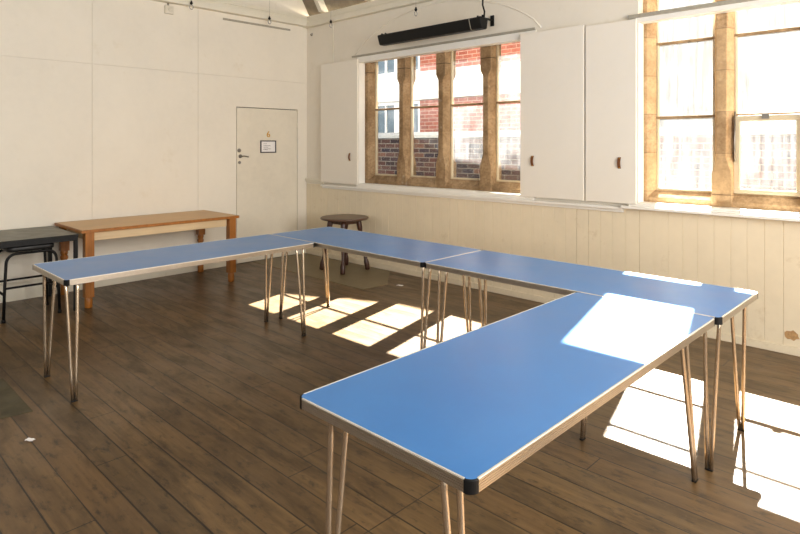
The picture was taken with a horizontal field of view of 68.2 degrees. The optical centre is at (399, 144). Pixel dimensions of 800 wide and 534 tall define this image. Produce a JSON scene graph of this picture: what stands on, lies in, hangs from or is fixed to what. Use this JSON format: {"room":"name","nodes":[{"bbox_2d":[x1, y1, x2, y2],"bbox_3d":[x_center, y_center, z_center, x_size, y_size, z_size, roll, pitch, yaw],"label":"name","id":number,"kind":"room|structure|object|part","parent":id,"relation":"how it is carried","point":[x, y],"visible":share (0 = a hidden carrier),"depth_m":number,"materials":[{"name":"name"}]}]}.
{"room":"community hall","nodes":[
{"label":"community hall","id":0,"kind":"room"},
{"bbox_2d":[0,0,308,284],"bbox_3d":[-3.945,-1.214,5.771,0.150,5.500,7.700,0,0,44],"label":"wall","id":1,"kind":"structure","parent":0,"point":[109,108],"depth_m":6.61,"materials":[{"name":"beige paint"}]},
{"bbox_2d":[0,248,306,302],"bbox_3d":[-3.888,1.447,5.708,0.018,0.178,7.388,0,0,44],"label":"baseboard","id":2,"kind":"structure","parent":1,"relation":"attached to","point":[16,294],"depth_m":6.36,"materials":[{"name":"white paint"}]},
{"bbox_2d":[164,3,173,14],"bbox_3d":[-2.702,-1.591,6.920,0.041,0.125,0.104,0,0,44],"label":"junction box","id":3,"kind":"object","parent":1,"relation":"attached to","point":[168,9],"visible":1,"depth_m":6.90,"materials":[{"name":"beige plastic"}]},
{"bbox_2d":[152,0,308,26],"bbox_3d":[-3.857,-1.732,5.686,0.095,0.155,7.400,0,0,44],"label":"trim","id":4,"kind":"structure","parent":1,"relation":"attached to","point":[222,6],"depth_m":7.58,"materials":[{"name":"white paint"}]},
{"bbox_2d":[223,18,289,30],"bbox_3d":[-1.871,-1.581,7.800,0.012,0.026,1.020,0,0,44],"label":"metal strip","id":5,"kind":"object","parent":1,"relation":"attached to","point":[227,19],"visible":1,"depth_m":7.76,"materials":[{"name":"grey paint"}]},
{"bbox_2d":[236,107,297,263],"bbox_3d":[-1.764,0.525,7.919,0.118,2.022,0.956,0,0,44],"label":"door","id":6,"kind":"structure","parent":1,"relation":"in","point":[266,183],"depth_m":7.90,"materials":[{"name":"grey paint"}]},
{"bbox_2d":[260,140,275,152],"bbox_3d":[-1.762,0.029,7.910,0.014,0.165,0.244,0,0,44],"label":"sign","id":7,"kind":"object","parent":6,"relation":"attached to","point":[266,146],"depth_m":7.90,"materials":[{"name":"white paper"}]},
{"bbox_2d":[302,0,372,15],"bbox_3d":[-0.517,-2.933,2.590,9.500,2.262,7.890,0,0,44],"label":"ceiling","id":8,"kind":"structure","parent":0,"point":[313,7],"depth_m":8.01,"materials":[{"name":"white paint"}]},
{"bbox_2d":[268,0,270,23],"bbox_3d":[-1.720,-2.774,7.792,0.045,2.379,0.036,0,0,-10],"label":"hook","id":9,"kind":"object","parent":8,"relation":"hanging from","point":[269,18],"visible":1,"depth_m":7.79,"materials":[{"name":"metal"}]},
{"bbox_2d":[0,253,799,533],"bbox_3d":[-0.635,1.596,2.468,9.500,0.120,7.550,0,0,44],"label":"floor","id":10,"kind":"structure","parent":0,"point":[187,417],"depth_m":3.14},
{"bbox_2d":[0,378,32,418],"bbox_3d":[-2.530,1.533,3.465,0.690,0.006,0.490,0,0,44],"label":"floor plate","id":11,"kind":"object","parent":10,"relation":"on","point":[11,403],"visible":1,"depth_m":3.50,"materials":[{"name":"green metal"}]},
{"bbox_2d":[0,243,61,323],"bbox_3d":[-3.393,1.214,5.370,0.410,0.645,0.468,0,0,44],"label":"stool","id":12,"kind":"object","parent":10,"relation":"on","point":[44,248],"visible":0.81,"depth_m":5.24,"materials":[{"name":"black metal"}]},
{"bbox_3d":[-3.342,1.232,5.161,0.039,0.581,0.230,0,0,44],"label":"leg","id":13,"kind":"part","parent":12,"relation":"part of","materials":[{"name":"black paint"}]},
{"bbox_3d":[-3.393,0.916,5.370,0.370,0.050,0.370,0,0,44],"label":"seat","id":14,"kind":"part","parent":12,"relation":"part of","materials":[{"name":"black plastic"}]},
{"bbox_3d":[-3.444,1.232,5.580,0.039,0.581,0.230,0,0,44],"label":"leg","id":15,"kind":"part","parent":12,"relation":"part of","materials":[{"name":"black paint"}]},
{"bbox_3d":[-3.182,1.232,5.327,0.039,0.581,0.230,0,0,44],"label":"leg","id":16,"kind":"part","parent":12,"relation":"part of","materials":[{"name":"black paint"}]},
{"bbox_2d":[0,226,78,310],"bbox_3d":[-3.787,1.182,5.204,0.804,0.708,1.514,0,0,44],"label":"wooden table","id":17,"kind":"object","parent":10,"relation":"on","point":[9,238],"visible":0.89,"depth_m":5.44,"materials":[{"name":"grey laminate"}]},
{"bbox_3d":[-3.787,0.858,5.204,0.804,0.057,1.514,0,0,44],"label":"frame","id":18,"kind":"part","parent":17,"relation":"part of","materials":[{"name":"black paint"}]},
{"bbox_3d":[-3.553,1.211,6.003,0.032,0.650,0.032,0,0,44],"label":"leg","id":19,"kind":"part","parent":17,"relation":"part of","materials":[{"name":"black paint"}]},
{"bbox_3d":[-3.000,1.211,5.469,0.032,0.650,0.032,0,0,44],"label":"leg","id":20,"kind":"part","parent":17,"relation":"part of","materials":[{"name":"black paint"}]},
{"bbox_2d":[55,210,238,307],"bbox_3d":[-2.667,1.167,6.344,0.810,0.738,1.640,0,0,44],"label":"wooden table","id":21,"kind":"object","parent":10,"relation":"on","point":[90,231],"visible":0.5,"depth_m":6.05,"materials":[{"name":"orange wood"}]},
{"bbox_3d":[-3.439,1.181,6.054,0.080,0.711,0.080,0,0,44],"label":"leg","id":22,"kind":"part","parent":21,"relation":"part of","materials":[{"name":"brown wood"}]},
{"bbox_3d":[-2.931,1.181,5.563,0.080,0.711,0.080,0,0,44],"label":"leg","id":23,"kind":"part","parent":21,"relation":"part of","materials":[{"name":"brown wood"}]},
{"bbox_3d":[-2.667,0.812,6.344,0.810,0.029,1.640,0,0,44],"label":"edge moulding","id":24,"kind":"part","parent":21,"relation":"part of","materials":[{"name":"brown wood"}]},
{"bbox_3d":[-2.403,1.181,7.125,0.080,0.711,0.080,0,0,44],"label":"leg","id":25,"kind":"part","parent":21,"relation":"part of","materials":[{"name":"brown wood"}]},
{"bbox_3d":[-1.896,1.181,6.635,0.080,0.711,0.080,0,0,44],"label":"leg","id":26,"kind":"part","parent":21,"relation":"part of","materials":[{"name":"brown wood"}]},
{"bbox_2d":[33,234,314,402],"bbox_3d":[-1.553,1.163,4.328,0.675,0.746,1.832,0,0,44],"label":"folding table","id":27,"kind":"object","parent":10,"relation":"on","point":[77,271],"visible":1,"depth_m":4.03,"materials":[{"name":"blue laminate"}]},
{"bbox_3d":[-2.304,1.173,3.882,0.098,0.712,0.084,0,0,44],"label":"leg","id":28,"kind":"part","parent":27,"relation":"part of","materials":[{"name":"silver metal"}]},
{"bbox_3d":[-1.974,1.173,3.563,0.098,0.712,0.084,0,0,44],"label":"leg","id":29,"kind":"part","parent":27,"relation":"part of","materials":[{"name":"silver metal"}]},
{"bbox_3d":[-1.553,0.809,4.328,0.674,0.032,1.831,0,0,44],"label":"edge trim","id":30,"kind":"part","parent":27,"relation":"part of","materials":[{"name":"metal"}]},
{"bbox_3d":[-1.132,1.173,5.094,0.098,0.712,0.084,0,0,44],"label":"leg","id":31,"kind":"part","parent":27,"relation":"part of","materials":[{"name":"silver metal"}]},
{"bbox_3d":[-0.802,1.173,4.775,0.098,0.712,0.084,0,0,44],"label":"leg","id":32,"kind":"part","parent":27,"relation":"part of","materials":[{"name":"silver metal"}]},
{"bbox_2d":[253,253,389,289],"bbox_3d":[-0.867,1.534,7.284,2.140,0.005,0.840,0,0,44],"label":"sheet","id":33,"kind":"object","parent":10,"relation":"on","point":[357,276],"visible":0.94,"depth_m":7.13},
{"bbox_2d":[319,214,369,273],"bbox_3d":[-0.677,1.206,7.223,0.590,0.647,0.590,0,0,44],"label":"round table","id":34,"kind":"object","parent":33,"relation":"on","point":[344,220],"visible":0.59,"depth_m":7.16,"materials":[{"name":"brown wood"}]},
{"bbox_3d":[-0.900,1.218,7.218,0.174,0.623,0.067,0,0,-3],"label":"leg","id":35,"kind":"part","parent":34,"relation":"part of","materials":[{"name":"brown wood"}]},
{"bbox_3d":[-0.675,1.218,7.001,0.067,0.623,0.174,0,0,1],"label":"leg","id":36,"kind":"part","parent":34,"relation":"part of","materials":[{"name":"brown wood"}]},
{"bbox_3d":[-0.679,1.218,7.446,0.067,0.623,0.174,0,0,1],"label":"leg","id":37,"kind":"part","parent":34,"relation":"part of","materials":[{"name":"brown wood"}]},
{"bbox_3d":[-0.455,1.218,7.229,0.174,0.623,0.067,0,0,-3],"label":"leg","id":38,"kind":"part","parent":34,"relation":"part of","materials":[{"name":"brown wood"}]},
{"bbox_2d":[272,227,479,349],"bbox_3d":[-0.264,1.163,4.827,1.816,0.746,0.675,0,0,44],"label":"folding table","id":39,"kind":"object","parent":10,"relation":"on","point":[413,252],"visible":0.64,"depth_m":4.63,"materials":[{"name":"blue laminate"}]},
{"bbox_3d":[-1.024,1.173,5.242,0.083,0.712,0.098,0,0,44],"label":"leg","id":40,"kind":"part","parent":39,"relation":"part of","materials":[{"name":"silver metal"}]},
{"bbox_3d":[-0.705,1.173,5.572,0.083,0.712,0.098,0,0,44],"label":"leg","id":41,"kind":"part","parent":39,"relation":"part of","materials":[{"name":"silver metal"}]},
{"bbox_3d":[-0.264,0.809,4.827,1.815,0.032,0.674,0,0,44],"label":"edge trim","id":42,"kind":"part","parent":39,"relation":"part of","materials":[{"name":"metal"}]},
{"bbox_3d":[0.177,1.173,4.081,0.083,0.712,0.098,0,0,44],"label":"leg","id":43,"kind":"part","parent":39,"relation":"part of","materials":[{"name":"silver metal"}]},
{"bbox_3d":[0.496,1.173,4.411,0.083,0.712,0.098,0,0,44],"label":"leg","id":44,"kind":"part","parent":39,"relation":"part of","materials":[{"name":"silver metal"}]},
{"bbox_2d":[300,292,714,533],"bbox_3d":[0.560,1.163,2.280,0.688,0.746,1.838,0,0,44],"label":"folding table","id":45,"kind":"object","parent":10,"relation":"on","point":[464,410],"visible":1,"depth_m":1.95,"materials":[{"name":"blue laminate"}]},
{"bbox_3d":[-0.196,1.173,1.835,0.100,0.712,0.084,0,0,44],"label":"leg","id":46,"kind":"part","parent":45,"relation":"part of","materials":[{"name":"silver metal"}]},
{"bbox_3d":[0.141,1.173,1.509,0.100,0.712,0.084,0,0,44],"label":"leg","id":47,"kind":"part","parent":45,"relation":"part of","materials":[{"name":"silver metal"}]},
{"bbox_3d":[0.979,1.173,3.050,0.100,0.712,0.084,0,0,44],"label":"leg","id":48,"kind":"part","parent":45,"relation":"part of","materials":[{"name":"silver metal"}]},
{"bbox_3d":[1.316,1.173,2.725,0.100,0.712,0.084,0,0,44],"label":"leg","id":49,"kind":"part","parent":45,"relation":"part of","materials":[{"name":"silver metal"}]},
{"bbox_2d":[425,250,757,471],"bbox_3d":[1.042,1.163,3.564,1.816,0.746,0.675,0,0,44],"label":"folding table","id":50,"kind":"object","parent":10,"relation":"on","point":[722,303],"visible":0.82,"depth_m":3.29,"materials":[{"name":"blue laminate"}]},
{"bbox_3d":[0.282,1.173,3.980,0.083,0.712,0.098,0,0,44],"label":"leg","id":51,"kind":"part","parent":50,"relation":"part of","materials":[{"name":"silver metal"}]},
{"bbox_3d":[0.601,1.173,4.310,0.083,0.712,0.098,0,0,44],"label":"leg","id":52,"kind":"part","parent":50,"relation":"part of","materials":[{"name":"silver metal"}]},
{"bbox_3d":[1.042,0.809,3.564,1.815,0.032,0.674,0,0,44],"label":"edge trim","id":53,"kind":"part","parent":50,"relation":"part of","materials":[{"name":"metal"}]},
{"bbox_3d":[1.484,1.173,2.818,0.083,0.712,0.098,0,0,44],"label":"leg","id":54,"kind":"part","parent":50,"relation":"part of","materials":[{"name":"silver metal"}]},
{"bbox_3d":[1.803,1.173,3.148,0.083,0.712,0.098,0,0,44],"label":"leg","id":55,"kind":"part","parent":50,"relation":"part of","materials":[{"name":"silver metal"}]},
{"bbox_2d":[303,0,799,347],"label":"wall","id":56,"kind":"structure","parent":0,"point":[350,34],"depth_m":5.70,"materials":[{"name":"beige paint"}]},
{"bbox_2d":[321,59,357,184],"bbox_3d":[-0.803,-0.287,7.827,0.746,1.603,0.074,0,0,44],"label":"shutter","id":57,"kind":"object","parent":56,"relation":"attached to","point":[339,80],"visible":1,"depth_m":7.80,"materials":[{"name":"white paint"}]},
{"bbox_2d":[377,0,493,45],"bbox_3d":[0.372,-1.413,6.547,1.509,0.477,0.282,0,0,44],"label":"heater","id":58,"kind":"object","parent":56,"relation":"attached to","point":[477,23],"visible":1,"depth_m":6.35,"materials":[{"name":"black metal"}]},
{"bbox_2d":[352,27,536,192],"bbox_3d":[0.472,-0.359,6.864,2.722,1.730,0.350,0,0,44],"label":"window","id":59,"kind":"structure","parent":56,"relation":"in","point":[490,179],"depth_m":6.80,"materials":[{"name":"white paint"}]},
{"bbox_3d":[-0.143,-0.349,7.524,0.470,1.510,0.034,0,0,44],"label":"frame","id":60,"kind":"part","parent":59,"relation":"part of","materials":[{"name":"clear glass"}]},
{"bbox_3d":[0.310,-0.349,7.087,0.470,1.510,0.034,0,0,44],"label":"frame","id":61,"kind":"part","parent":59,"relation":"part of","materials":[{"name":"clear glass"}]},
{"bbox_3d":[0.543,0.451,6.867,2.580,0.110,0.206,0,0,44],"label":"sill","id":62,"kind":"part","parent":59,"relation":"part of","materials":[{"name":"beige stone"}]},
{"bbox_3d":[0.763,-0.349,6.649,0.470,1.510,0.034,0,0,44],"label":"frame","id":63,"kind":"part","parent":59,"relation":"part of","materials":[{"name":"clear glass"}]},
{"bbox_3d":[1.216,-0.349,6.211,0.470,1.510,0.034,0,0,44],"label":"frame","id":64,"kind":"part","parent":59,"relation":"part of","materials":[{"name":"clear glass"}]},
{"bbox_2d":[520,25,583,200],"bbox_3d":[1.448,-0.291,5.652,0.673,1.610,0.074,0,0,44],"label":"shutter","id":65,"kind":"object","parent":56,"relation":"attached to","point":[551,61],"visible":1,"depth_m":5.62,"materials":[{"name":"white paint"}]},
{"bbox_2d":[306,249,799,356],"bbox_3d":[1.974,1.505,5.168,9.200,0.062,0.014,0,0,44],"label":"baseboard","id":66,"kind":"structure","parent":56,"relation":"attached to","point":[756,343],"depth_m":5.95,"materials":[{"name":"beige paint"}]},
{"bbox_2d":[585,19,636,203],"bbox_3d":[1.870,-0.282,5.249,0.464,1.593,0.068,0,0,44],"label":"shutter","id":67,"kind":"object","parent":56,"relation":"attached to","point":[610,48],"visible":1,"depth_m":5.23,"materials":[{"name":"white paint"}]},
{"bbox_2d":[628,0,799,211],"bbox_3d":[3.099,-0.402,4.303,2.780,1.815,0.340,0,0,44],"label":"window","id":68,"kind":"structure","parent":56,"relation":"in","point":[726,191],"depth_m":4.77,"materials":[{"name":"white paint"}]},
{"bbox_3d":[2.431,-0.452,5.036,0.470,1.715,0.034,0,0,44],"label":"frame","id":69,"kind":"part","parent":68,"relation":"part of","materials":[{"name":"glass"}]},
{"bbox_3d":[3.117,0.451,4.379,2.540,0.110,0.206,0,0,44],"label":"sill","id":70,"kind":"part","parent":68,"relation":"part of","materials":[{"name":"beige stone"}]},
{"bbox_3d":[2.873,-0.452,4.609,0.470,1.715,0.034,0,0,44],"label":"frame","id":71,"kind":"part","parent":68,"relation":"part of","materials":[{"name":"clear glass"}]},
{"bbox_3d":[2.853,0.081,4.588,0.470,0.621,0.028,0,0,44],"label":"sash","id":72,"kind":"part","parent":68,"relation":"part of","materials":[{"name":"glass"}]},
{"label":"outside","id":73,"kind":"structure","parent":0,"visible":0},
{"bbox_3d":[5.102,1.686,12.145,28.000,0.100,13.660,0,0,44],"label":"ground","id":74,"kind":"structure","parent":73,"visible":0},
{"bbox_2d":[378,42,519,132],"bbox_3d":[-1.284,-1.914,14.186,9.980,7.100,0.600,0,0,44],"label":"brick building","id":75,"kind":"structure","parent":74,"relation":"on","point":[468,80],"depth_m":11.53,"materials":[{"name":"red brick"}]},
{"bbox_3d":[-0.293,-1.754,13.044,0.557,0.380,0.015,0,0,44],"label":"pane","id":76,"kind":"part","parent":75,"relation":"part of","materials":[{"name":"glass"}]},
{"bbox_3d":[-0.293,-0.544,13.044,0.557,0.620,0.015,0,0,44],"label":"pane","id":77,"kind":"part","parent":75,"relation":"part of","materials":[{"name":"clear glass"}]},
{"bbox_3d":[0.208,-0.544,12.560,0.557,0.620,0.015,0,0,44],"label":"pane","id":78,"kind":"part","parent":75,"relation":"part of","materials":[{"name":"glass"}]},
{"bbox_2d":[378,125,796,191],"bbox_3d":[1.233,0.716,8.861,17.000,1.840,0.300,0,0,44],"label":"wall","id":79,"kind":"structure","parent":74,"relation":"on","point":[768,152],"depth_m":6.78,"materials":[{"name":"brick"}]},
{"bbox_2d":[660,0,799,126],"bbox_3d":[6.982,-1.329,6.176,13.000,5.930,0.430,0,0,44],"label":"building","id":80,"kind":"structure","parent":74,"relation":"on","point":[768,64],"depth_m":8.14,"materials":[{"name":"white"}]},
{"bbox_3d":[5.182,-0.664,7.623,1.040,1.240,0.010,0,0,44],"label":"pane","id":81,"kind":"part","parent":80,"relation":"part of","materials":[{"name":"clear glass"}]}
]}

